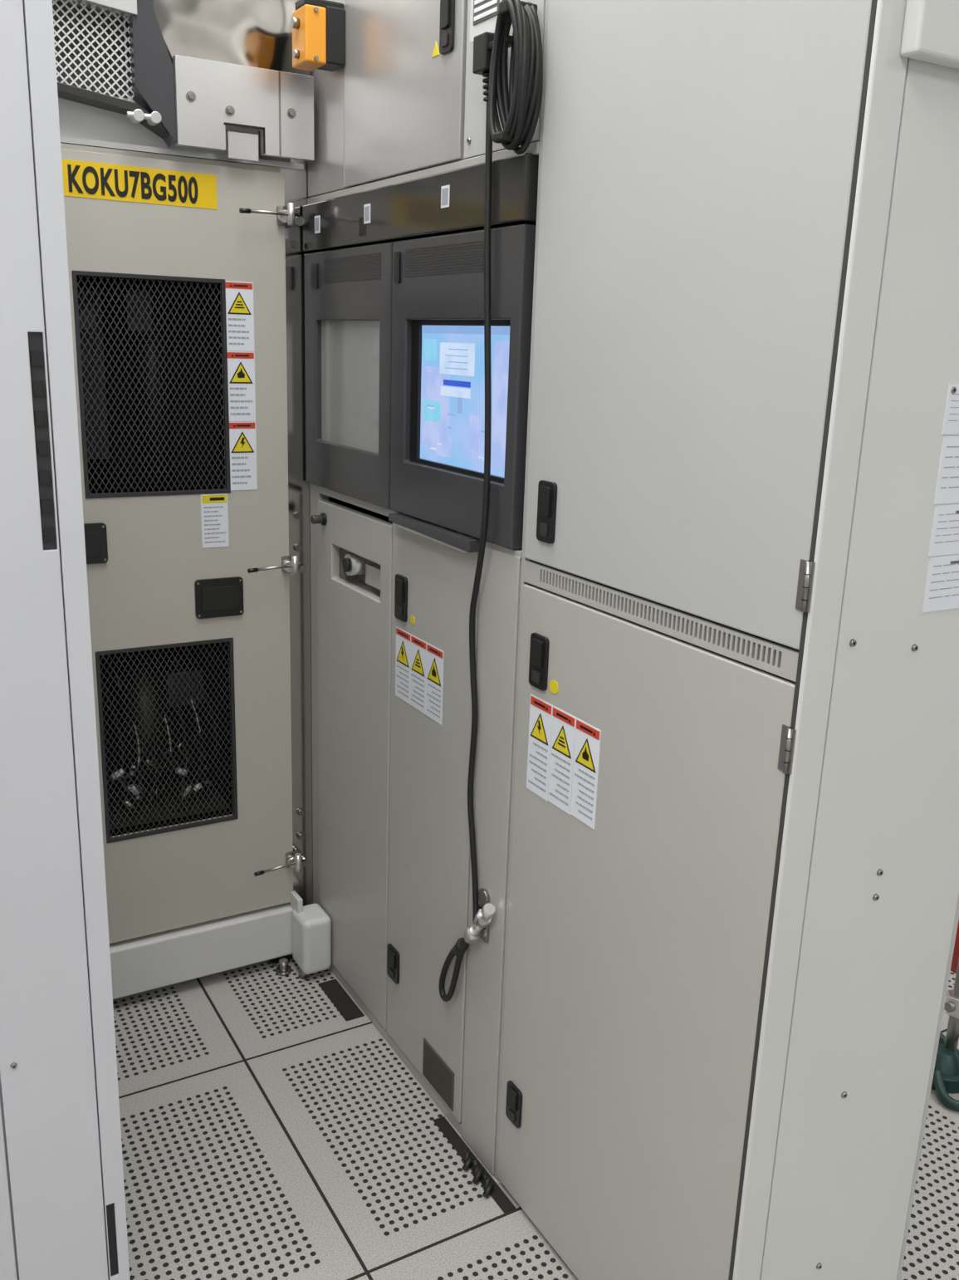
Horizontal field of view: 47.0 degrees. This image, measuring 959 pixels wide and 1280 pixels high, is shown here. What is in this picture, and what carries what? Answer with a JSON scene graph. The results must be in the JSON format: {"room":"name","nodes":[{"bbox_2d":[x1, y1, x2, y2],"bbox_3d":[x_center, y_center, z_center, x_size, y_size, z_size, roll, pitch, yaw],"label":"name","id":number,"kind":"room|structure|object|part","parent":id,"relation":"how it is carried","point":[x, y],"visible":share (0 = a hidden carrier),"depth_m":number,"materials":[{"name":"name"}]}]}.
{"room":"semiconductor cleanroom","nodes":[
{"label":"semiconductor cleanroom","id":0,"kind":"room"},
{"bbox_2d":[112,953,958,1279],"bbox_3d":[0.282,1.092,1.567,6.600,0.060,7.000,-7,17,-29],"label":"floor","id":1,"kind":"structure","parent":0,"point":[267,1133],"depth_m":1.98,"materials":[{"name":"metal"}]},
{"bbox_2d":[0,0,130,1279],"bbox_3d":[-0.979,-0.163,1.430,0.738,2.350,0.843,-7,17,-29],"label":"enclosure","id":2,"kind":"object","parent":1,"relation":"on","point":[63,1213],"visible":1,"depth_m":1.30,"materials":[{"name":"white paint"}]},
{"bbox_3d":[-0.834,-0.058,1.052,0.598,2.346,0.012,-7,17,-29],"label":"panel","id":3,"kind":"part","parent":2,"relation":"part of","materials":[{"name":"white paint"}]},
{"bbox_2d":[60,142,331,999],"bbox_3d":[-0.795,-0.138,2.533,0.613,1.740,0.884,-7,17,-29],"label":"tall cabinet","id":4,"kind":"object","parent":1,"relation":"on","point":[191,646],"visible":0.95,"depth_m":2.34,"materials":[{"name":"beige metal"}]},
{"bbox_2d":[61,158,217,209],"bbox_3d":[-0.651,-0.832,2.011,0.352,0.061,0.002,-7,17,-29],"label":"label","id":5,"kind":"object","parent":4,"relation":"attached to","point":[80,179],"visible":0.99,"depth_m":2.02,"materials":[{"name":"yellow"}]},
{"bbox_2d":[52,0,313,170],"bbox_3d":[-0.630,-1.209,2.011,0.608,0.610,0.260,-7,17,-29],"label":"housing","id":6,"kind":"object","parent":4,"relation":"on","point":[198,79],"visible":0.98,"depth_m":2.01,"materials":[{"name":"white paint"}]},
{"bbox_3d":[-0.712,-1.183,1.891,0.342,0.584,0.130,-7,17,-29],"label":"duct frame","id":7,"kind":"part","parent":6,"relation":"part of","materials":[{"name":"grey metal"}]},
{"bbox_2d":[60,136,304,170],"bbox_3d":[-0.656,-0.930,2.116,0.608,0.010,0.175,-7,17,-29],"label":"tray","id":8,"kind":"object","parent":6,"relation":"on","point":[138,144],"depth_m":2.05,"materials":[{"name":"metal"}]},
{"bbox_2d":[201,493,229,548],"bbox_3d":[-0.539,-0.243,2.249,0.055,0.109,0.002,-7,17,-29],"label":"label","id":9,"kind":"object","parent":4,"relation":"attached to","point":[214,512],"visible":1,"depth_m":2.25,"materials":[{"name":"white paper"}]},
{"bbox_2d":[225,280,255,351],"bbox_3d":[-0.473,-0.637,2.174,0.058,0.131,0.002,-7,17,-29],"label":"sticker","id":10,"kind":"object","parent":4,"relation":"attached to","point":[239,295],"visible":1,"depth_m":2.17,"materials":[{"name":"white paper"}]},
{"bbox_2d":[227,351,255,421],"bbox_3d":[-0.477,-0.507,2.209,0.058,0.136,0.002,-7,17,-29],"label":"sticker","id":11,"kind":"object","parent":4,"relation":"attached to","point":[241,365],"visible":1,"depth_m":2.21,"materials":[{"name":"white paper"}]},
{"bbox_2d":[229,421,257,490],"bbox_3d":[-0.481,-0.374,2.245,0.058,0.138,0.002,-7,17,-29],"label":"sticker","id":12,"kind":"object","parent":4,"relation":"attached to","point":[242,436],"visible":1,"depth_m":2.25,"materials":[{"name":"white paper"}]},
{"bbox_2d":[318,978,515,1213],"bbox_3d":[-0.152,0.866,2.194,0.043,0.023,0.785,-7,17,-29],"label":"cutout","id":13,"kind":"object","parent":1,"relation":"on","point":[344,1003],"visible":1,"depth_m":2.03,"materials":[{"name":"black rubber"}]},
{"bbox_2d":[257,0,958,1279],"bbox_3d":[-0.089,-0.325,2.123,0.432,2.360,2.222,-7,17,-29],"label":"tall cabinet","id":14,"kind":"object","parent":1,"relation":"on","point":[693,1032],"visible":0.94,"depth_m":1.40,"materials":[{"name":"grey metal"}]},
{"bbox_3d":[-0.372,-0.367,2.358,0.180,2.300,0.017,-7,17,-29],"label":"stainless return plate","id":15,"kind":"part","parent":14,"relation":"part of","materials":[{"name":"metal"}]},
{"bbox_2d":[289,0,345,71],"bbox_3d":[-0.294,-1.089,1.987,0.091,0.107,0.074,-7,17,-29],"label":"junction box","id":16,"kind":"object","parent":14,"relation":"attached to","point":[318,26],"visible":1,"depth_m":1.97,"materials":[{"name":"orange plastic"}]},
{"bbox_3d":[-0.281,-1.181,2.062,0.017,0.648,0.185,-7,17,-29],"label":"panel","id":17,"kind":"part","parent":14,"relation":"part of","materials":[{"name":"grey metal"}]},
{"bbox_3d":[-0.262,0.259,2.327,0.020,1.064,0.362,-7,17,-29],"label":"panel","id":18,"kind":"part","parent":14,"relation":"part of","materials":[{"name":"grey paint"}]},
{"bbox_2d":[395,626,411,704],"bbox_3d":[-0.142,0.047,2.049,0.002,0.134,0.062,-7,17,-29],"label":"warning label","id":19,"kind":"object","parent":14,"relation":"attached to","point":[403,655],"visible":1,"depth_m":2.05,"materials":[{"name":"white"}]},
{"bbox_3d":[-0.123,-1.104,1.795,0.020,0.648,0.442,-7,17,-29],"label":"door","id":20,"kind":"part","parent":14,"relation":"part of","materials":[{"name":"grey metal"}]},
{"bbox_2d":[410,634,426,714],"bbox_3d":[-0.111,0.062,1.996,0.002,0.134,0.062,-7,17,-29],"label":"warning label","id":21,"kind":"object","parent":14,"relation":"attached to","point":[419,647],"visible":1,"depth_m":2.00,"materials":[{"name":"white paper"}]},
{"bbox_2d":[302,152,539,552],"bbox_3d":[-0.135,-0.493,1.952,0.072,0.581,0.842,-7,17,-29],"label":"console","id":22,"kind":"object","parent":14,"relation":"attached to","point":[394,364],"visible":0.91,"depth_m":1.85,"materials":[{"name":"grey metal"}]},
{"bbox_3d":[-0.245,-0.513,2.138,0.038,0.462,0.410,-7,17,-29],"label":"door","id":23,"kind":"part","parent":22,"relation":"part of","materials":[{"name":"grey metal"}]},
{"bbox_3d":[-0.035,-0.411,1.787,0.038,0.462,0.424,-7,17,-29],"label":"door","id":24,"kind":"part","parent":22,"relation":"part of","materials":[{"name":"grey metal"}]},
{"bbox_3d":[-0.137,-0.288,2.001,0.029,2.350,0.866,-7,17,-29],"label":"frame","id":25,"kind":"part","parent":14,"relation":"part of","materials":[{"name":"grey paint"}]},
{"bbox_3d":[-0.090,0.337,2.039,0.020,1.074,0.316,-7,17,-29],"label":"door","id":26,"kind":"part","parent":14,"relation":"part of","materials":[{"name":"grey paint"}]},
{"bbox_2d":[425,642,444,725],"bbox_3d":[-0.080,0.077,1.944,0.002,0.134,0.062,-7,17,-29],"label":"warning label","id":27,"kind":"object","parent":14,"relation":"attached to","point":[434,670],"visible":1,"depth_m":1.94,"materials":[{"name":"white"}]},
{"bbox_2d":[422,1037,454,1111],"bbox_3d":[-0.079,0.825,2.099,0.003,0.082,0.122,-7,17,-29],"label":"grille","id":28,"kind":"object","parent":14,"relation":"attached to","point":[438,1070],"depth_m":2.09,"materials":[{"name":"grey metal"}]},
{"bbox_2d":[438,0,543,1001],"bbox_3d":[-0.004,-0.096,1.726,0.053,1.610,0.219,-6,17,-27],"label":"power cable","id":29,"kind":"object","parent":14,"relation":"attached to","point":[519,110],"visible":1,"depth_m":1.53,"materials":[{"name":"black rubber"}]},
{"bbox_2d":[526,693,553,801],"bbox_3d":[0.089,0.162,1.663,0.002,0.152,0.059,-7,17,-29],"label":"warning label","id":30,"kind":"object","parent":14,"relation":"attached to","point":[541,711],"visible":1,"depth_m":1.66,"materials":[{"name":"white paper"}]},
{"bbox_2d":[548,705,576,814],"bbox_3d":[0.119,0.175,1.613,0.002,0.150,0.059,-7,17,-29],"label":"warning label","id":31,"kind":"object","parent":14,"relation":"attached to","point":[563,723],"visible":1,"depth_m":1.61,"materials":[{"name":"white paper"}]},
{"bbox_2d":[570,717,601,829],"bbox_3d":[0.149,0.189,1.562,0.002,0.148,0.059,-7,17,-29],"label":"warning label","id":32,"kind":"object","parent":14,"relation":"attached to","point":[587,738],"visible":1,"depth_m":1.56,"materials":[{"name":"white"}]},
{"bbox_3d":[0.193,0.495,1.568,0.016,1.062,0.554,-7,17,-29],"label":"door","id":33,"kind":"part","parent":14,"relation":"part of","materials":[{"name":"grey paint"}]},
{"bbox_3d":[0.232,-0.648,1.260,0.016,1.226,0.554,-7,17,-29],"label":"door","id":34,"kind":"part","parent":14,"relation":"part of","materials":[{"name":"grey paint"}]},
{"bbox_3d":[0.369,-0.050,1.172,0.045,2.345,0.006,-7,17,-29],"label":"corner post","id":35,"kind":"part","parent":14,"relation":"part of","materials":[{"name":"grey metal"}]},
{"bbox_3d":[0.515,-0.068,1.255,0.288,2.345,0.005,-7,17,-29],"label":"panel","id":36,"kind":"part","parent":14,"relation":"part of","materials":[{"name":"grey paint"}]},
{"bbox_2d":[922,554,958,613],"bbox_3d":[0.564,-0.069,1.280,0.136,0.064,0.002,-7,17,-29],"label":"paper notice","id":37,"kind":"object","parent":14,"relation":"attached to","point":[942,590],"visible":1,"depth_m":1.26,"materials":[{"name":"grey paper"}]},
{"bbox_2d":[928,504,958,556],"bbox_3d":[0.565,-0.128,1.263,0.139,0.057,0.002,-7,17,-29],"label":"paper notice","id":38,"kind":"object","parent":14,"relation":"attached to","point":[945,531],"visible":1,"depth_m":1.24,"materials":[{"name":"grey paper"}]},
{"bbox_2d":[934,436,958,504],"bbox_3d":[0.566,-0.193,1.245,0.142,0.074,0.002,-7,17,-29],"label":"paper notice","id":39,"kind":"object","parent":14,"relation":"attached to","point":[948,483],"visible":1,"depth_m":1.22,"materials":[{"name":"grey paper"}]},
{"bbox_2d":[941,384,958,434],"bbox_3d":[0.566,-0.256,1.227,0.145,0.053,0.002,-7,17,-29],"label":"paper notice","id":40,"kind":"object","parent":14,"relation":"attached to","point":[951,422],"visible":1,"depth_m":1.20,"materials":[{"name":"grey"}]},
{"bbox_2d":[931,920,958,1111],"bbox_3d":[0.980,0.712,2.296,0.173,0.340,0.383,8,16,22],"label":"stand","id":41,"kind":"object","parent":1,"relation":"on","point":[946,1076],"visible":0.64,"depth_m":2.23,"materials":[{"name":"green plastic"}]}
]}

